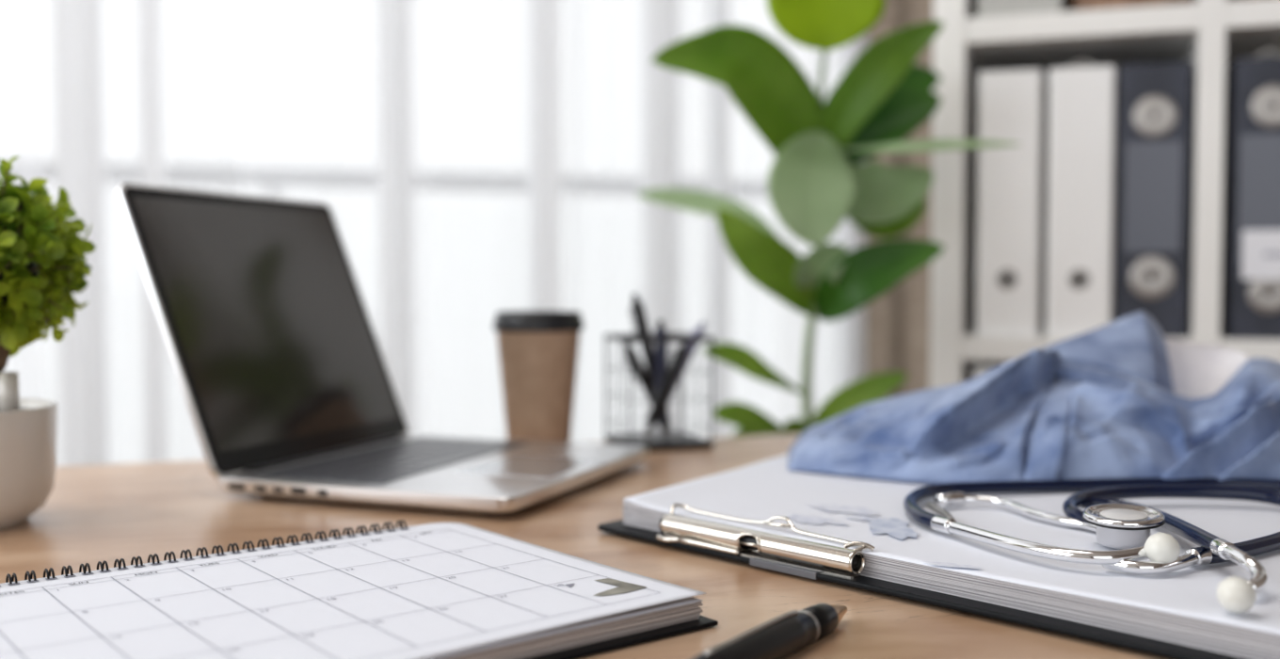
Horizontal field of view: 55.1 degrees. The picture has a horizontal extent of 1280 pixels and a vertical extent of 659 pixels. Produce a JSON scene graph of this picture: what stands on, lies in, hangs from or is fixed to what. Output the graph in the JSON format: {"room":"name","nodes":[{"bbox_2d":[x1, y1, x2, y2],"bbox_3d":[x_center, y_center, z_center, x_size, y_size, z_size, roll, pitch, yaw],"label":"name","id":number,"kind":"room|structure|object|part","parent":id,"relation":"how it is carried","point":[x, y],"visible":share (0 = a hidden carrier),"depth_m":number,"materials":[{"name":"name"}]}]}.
{"room":"doctor's office","nodes":[
{"label":"doctor's office","id":0,"kind":"room"},
{"bbox_3d":[0.104,0.956,0.124,5.231,0.100,5.195,0,2,0],"label":"floor","id":1,"kind":"structure","parent":0,"visible":0},
{"bbox_2d":[0,432,1171,658],"bbox_3d":[-0.275,0.505,0.711,2.014,0.750,0.802,-1,3,-18],"label":"desk","id":2,"kind":"object","parent":1,"relation":"on","point":[92,514],"visible":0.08,"depth_m":0.76,"materials":[{"name":"brown wood"}]},
{"bbox_2d":[0,156,95,529],"bbox_3d":[-0.419,0.008,0.793,0.135,0.238,0.124,1,3,22],"label":"potted topiary","id":3,"kind":"object","parent":2,"relation":"on","point":[42,263],"visible":1,"depth_m":0.78,"materials":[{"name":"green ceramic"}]},
{"bbox_2d":[0,398,57,529],"bbox_3d":[-0.435,0.088,0.794,0.106,0.077,0.106,0,2,0],"label":"pot","id":4,"kind":"object","parent":3,"relation":"attached to","point":[28,426],"depth_m":0.78,"materials":[{"name":"white ceramic"}]},
{"bbox_2d":[0,519,718,658],"bbox_3d":[-0.165,0.128,0.555,0.324,0.017,0.238,-2,3,-38],"label":"desk calendar","id":5,"kind":"object","parent":2,"relation":"on","point":[439,590],"visible":1,"depth_m":0.55,"materials":[{"name":"white paper"}]},
{"bbox_2d":[594,577,647,595],"bbox_3d":[-0.016,0.121,0.576,0.028,0.001,0.030,-2,3,-38],"label":"picture","id":6,"kind":"object","parent":5,"relation":"on","point":[603,586],"depth_m":0.58},
{"bbox_2d":[115,183,648,514],"bbox_3d":[-0.190,0.004,0.975,0.328,0.230,0.263,1,3,21],"label":"laptop","id":7,"kind":"object","parent":2,"relation":"on","point":[288,389],"visible":1,"depth_m":0.97,"materials":[{"name":"metal"}]},
{"bbox_3d":[-0.300,-0.005,1.018,0.091,0.217,0.263,1,3,21],"label":"lid","id":8,"kind":"part","parent":7,"relation":"part of","materials":[{"name":"metal"}]},
{"bbox_2d":[493,310,584,442],"bbox_3d":[-0.094,0.048,1.141,0.084,0.128,0.084,0,2,0],"label":"cup","id":9,"kind":"object","parent":2,"relation":"on","point":[538,350],"visible":0.8,"depth_m":1.11,"materials":[{"name":"paper"}]},
{"bbox_3d":[-0.094,-0.008,1.139,0.084,0.017,0.084,0,2,0],"label":"lid","id":10,"kind":"part","parent":9,"relation":"part of","materials":[{"name":"black plastic"}]},
{"bbox_2d":[603,332,714,451],"bbox_3d":[0.017,0.058,1.171,0.085,0.105,0.085,-1,3,-18],"label":"pen holder","id":11,"kind":"object","parent":2,"relation":"on","point":[680,440],"visible":0.87,"depth_m":1.15,"materials":[{"name":"black metal"}]},
{"bbox_2d":[622,342,672,432],"bbox_3d":[0.008,0.057,1.187,0.052,0.090,0.011,-1,3,-20],"label":"pen","id":12,"kind":"object","parent":11,"relation":"in","point":[638,367],"visible":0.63,"depth_m":1.18,"materials":[{"name":"black paint"}]},
{"bbox_2d":[628,292,669,434],"bbox_3d":[0.009,0.034,1.169,0.041,0.137,0.012,-1,3,-26],"label":"pen","id":13,"kind":"object","parent":11,"relation":"in","point":[637,307],"visible":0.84,"depth_m":1.16,"materials":[{"name":"black paint"}]},
{"bbox_2d":[651,320,668,437],"bbox_3d":[0.020,0.047,1.157,0.014,0.112,0.018,2,3,34],"label":"pen","id":14,"kind":"object","parent":11,"relation":"in","point":[661,330],"visible":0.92,"depth_m":1.15,"materials":[{"name":"black plastic"}]},
{"bbox_2d":[643,341,689,439],"bbox_3d":[0.025,0.056,1.151,0.044,0.094,0.012,0,2,-8],"label":"pen","id":15,"kind":"object","parent":11,"relation":"in","point":[656,410],"visible":0.92,"depth_m":1.15,"materials":[{"name":"black paint"}]},
{"bbox_2d":[668,320,705,403],"bbox_3d":[0.035,0.047,1.181,0.058,0.110,0.010,0,2,-5],"label":"pen","id":16,"kind":"object","parent":11,"relation":"in","point":[692,346],"visible":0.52,"depth_m":1.18,"materials":[{"name":"black"}]},
{"bbox_2d":[691,602,847,658],"bbox_3d":[0.057,0.131,0.517,0.016,0.019,0.141,2,3,34],"label":"ballpoint pen","id":17,"kind":"object","parent":2,"relation":"on","point":[786,634],"visible":1,"depth_m":0.51,"materials":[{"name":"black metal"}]},
{"bbox_2d":[597,503,1245,658],"bbox_3d":[0.224,0.118,0.690,0.263,0.027,0.463,-2,3,-44],"label":"clipboard","id":18,"kind":"object","parent":2,"relation":"on","point":[786,554],"visible":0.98,"depth_m":0.64,"materials":[{"name":"black plastic"}]},
{"bbox_3d":[0.063,0.125,0.681,0.011,0.001,0.138,-2,3,-44],"label":"mounting plate","id":19,"kind":"part","parent":18,"relation":"part of","materials":[{"name":"silver metal"}]},
{"bbox_3d":[0.064,0.118,0.680,0.008,0.008,0.134,-2,3,-44],"label":"spring rod","id":20,"kind":"part","parent":18,"relation":"part of","materials":[{"name":"silver metal"}]},
{"bbox_2d":[623,453,1279,658],"bbox_3d":[0.247,0.114,0.776,0.390,0.016,0.565,-2,3,-44],"label":"paper stack","id":21,"kind":"object","parent":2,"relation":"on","point":[1182,606],"visible":0.65,"depth_m":0.65,"materials":[{"name":"white paper"}]},
{"bbox_2d":[785,513,848,525],"bbox_3d":[0.102,0.111,0.714,0.024,0.001,0.044,-2,3,-44],"label":"print","id":22,"kind":"object","parent":21,"relation":"on","point":[814,520],"depth_m":0.71},
{"bbox_2d":[804,502,880,515],"bbox_3d":[0.124,0.110,0.749,0.026,0.001,0.058,-2,3,-44],"label":"print","id":23,"kind":"object","parent":21,"relation":"on","point":[834,507],"depth_m":0.75},
{"bbox_2d":[844,513,909,523],"bbox_3d":[0.139,0.111,0.717,0.019,0.001,0.038,-2,3,-44],"label":"print","id":24,"kind":"object","parent":21,"relation":"on","point":[853,516],"depth_m":0.72},
{"bbox_2d":[865,517,917,539],"bbox_3d":[0.142,0.112,0.694,0.047,0.001,0.051,-2,3,-44],"label":"print","id":25,"kind":"object","parent":21,"relation":"on","point":[897,528],"depth_m":0.69},
{"bbox_2d":[923,560,980,568],"bbox_3d":[0.153,0.116,0.603,0.013,0.001,0.030,-2,3,-44],"label":"print","id":26,"kind":"object","parent":21,"relation":"on","point":[946,564],"depth_m":0.60},
{"bbox_2d":[787,310,1279,483],"bbox_3d":[0.379,0.045,0.937,0.541,0.114,0.259,0,2,0],"label":"shirt","id":27,"kind":"object","parent":21,"relation":"on","point":[1119,398],"visible":0.98,"depth_m":0.86,"materials":[{"name":"blue fabric"}]},
{"bbox_2d":[903,477,1279,612],"bbox_3d":[0.270,0.101,0.712,0.231,0.019,0.350,2,3,39],"label":"stethoscope","id":28,"kind":"object","parent":21,"relation":"on","point":[1125,526],"visible":1,"depth_m":0.65,"materials":[{"name":"blue"}]},
{"bbox_3d":[0.250,0.112,0.588,0.054,0.007,0.020,0,2,-11],"label":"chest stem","id":29,"kind":"part","parent":28,"relation":"part of","materials":[{"name":"silver metal"}]},
{"bbox_2d":[636,0,1021,436],"bbox_3d":[0.188,0.210,1.416,0.385,1.280,0.309,0,2,0],"label":"potted plant","id":30,"kind":"object","parent":1,"relation":"on","point":[816,179],"visible":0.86,"depth_m":1.35,"materials":[{"name":"green plant"}]},
{"bbox_3d":[0.199,0.117,1.379,0.028,1.071,0.070,0,2,0],"label":"stem","id":31,"kind":"part","parent":30,"relation":"part of","materials":[{"name":"green"}]},
{"bbox_2d":[929,0,1279,388],"bbox_3d":[0.844,0.044,1.538,0.903,1.602,0.380,1,3,19],"label":"cube shelf","id":32,"kind":"object","parent":1,"relation":"on","point":[1208,34],"visible":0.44,"depth_m":1.48,"materials":[{"name":"white laminate"}]},
{"bbox_3d":[0.435,0.038,1.677,0.038,1.602,0.380,1,3,19],"label":"panel","id":33,"kind":"part","parent":32,"relation":"part of","materials":[{"name":"white laminate"}]},
{"bbox_2d":[973,360,1008,377],"bbox_3d":[0.572,0.212,1.617,0.240,0.339,0.326,1,3,19],"label":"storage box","id":34,"kind":"object","parent":32,"relation":"on","point":[984,366],"visible":0.06,"depth_m":1.52,"materials":[{"name":"white"}]},
{"bbox_2d":[975,69,1044,335],"bbox_3d":[0.489,-0.157,1.611,0.074,0.318,0.287,1,3,19],"label":"ring binder","id":35,"kind":"object","parent":32,"relation":"on","point":[1009,220],"visible":1,"depth_m":1.48,"materials":[{"name":"white"}]},
{"bbox_2d":[976,0,1062,16],"bbox_3d":[0.504,-0.501,1.610,0.104,0.239,0.326,1,3,19],"label":"storage box","id":36,"kind":"object","parent":32,"relation":"on","point":[984,8],"visible":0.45,"depth_m":1.47,"materials":[{"name":"grey"}]},
{"bbox_3d":[0.904,0.013,1.713,0.827,1.490,0.005,1,3,19],"label":"panel","id":37,"kind":"part","parent":32,"relation":"part of","materials":[{"name":"white"}]},
{"bbox_2d":[1045,59,1116,336],"bbox_3d":[0.567,-0.165,1.585,0.074,0.335,0.287,1,3,19],"label":"ring binder","id":38,"kind":"object","parent":32,"relation":"on","point":[1080,169],"visible":0.99,"depth_m":1.45,"materials":[{"name":"white"}]},
{"bbox_3d":[0.537,-0.317,1.492,0.041,0.024,0.007,1,3,19],"label":"lever","id":39,"kind":"part","parent":38,"relation":"part of","materials":[{"name":"silver metal"}]},
{"bbox_2d":[1071,0,1191,11],"bbox_3d":[0.622,-0.468,1.565,0.133,0.172,0.290,1,3,19],"label":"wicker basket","id":40,"kind":"object","parent":32,"relation":"on","point":[1077,5],"visible":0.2,"depth_m":1.44,"materials":[{"name":"beige wicker"}]},
{"bbox_2d":[1111,61,1192,337],"bbox_3d":[0.642,-0.155,1.559,0.078,0.318,0.287,1,3,19],"label":"ring binder","id":41,"kind":"object","parent":32,"relation":"on","point":[1153,101],"visible":0.98,"depth_m":1.43,"materials":[{"name":"grey cardboard"}]},
{"bbox_2d":[1219,48,1279,339],"bbox_3d":[0.760,-0.162,1.518,0.084,0.335,0.288,1,3,19],"label":"ring binder","id":42,"kind":"object","parent":32,"relation":"on","point":[1250,279],"visible":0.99,"depth_m":1.39,"materials":[{"name":"grey cardboard"}]},
{"bbox_3d":[0.730,-0.314,1.426,0.041,0.024,0.007,1,3,19],"label":"lever","id":43,"kind":"part","parent":42,"relation":"part of","materials":[{"name":"silver metal"}]},
{"bbox_3d":[-0.527,-0.473,1.959,3.969,2.600,1.407,0,2,0],"label":"wall","id":44,"kind":"structure","parent":0,"visible":0},
{"bbox_2d":[0,0,385,465],"bbox_3d":[-1.027,-0.383,1.597,1.384,2.390,0.082,-1,3,-17],"label":"window","id":45,"kind":"structure","parent":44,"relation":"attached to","point":[265,98],"depth_m":1.72,"materials":[{"name":"white glass"}]},
{"bbox_3d":[-0.603,-1.612,1.665,3.377,0.027,1.149,0,2,0],"label":"curtain rod","id":46,"kind":"object","parent":44,"relation":"attached to","visible":0},
{"bbox_2d":[380,0,669,443],"bbox_3d":[-0.169,-0.394,1.870,0.445,2.390,0.067,-1,2,-12],"label":"window","id":47,"kind":"structure","parent":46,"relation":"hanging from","point":[520,138],"depth_m":1.86,"materials":[{"name":"white glass"}]},
{"bbox_2d":[668,0,867,437],"bbox_3d":[0.222,-0.401,2.023,0.446,2.390,0.128,0,2,-12],"label":"window","id":48,"kind":"structure","parent":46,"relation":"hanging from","point":[713,148],"depth_m":2.02,"materials":[{"name":"white glass"}]},
{"bbox_2d":[864,0,933,399],"bbox_3d":[0.568,-0.402,2.048,0.431,2.390,0.055,-1,3,-15],"label":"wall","id":49,"kind":"structure","parent":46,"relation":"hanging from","point":[898,322],"depth_m":2.01,"materials":[{"name":"beige paint"}]}
]}

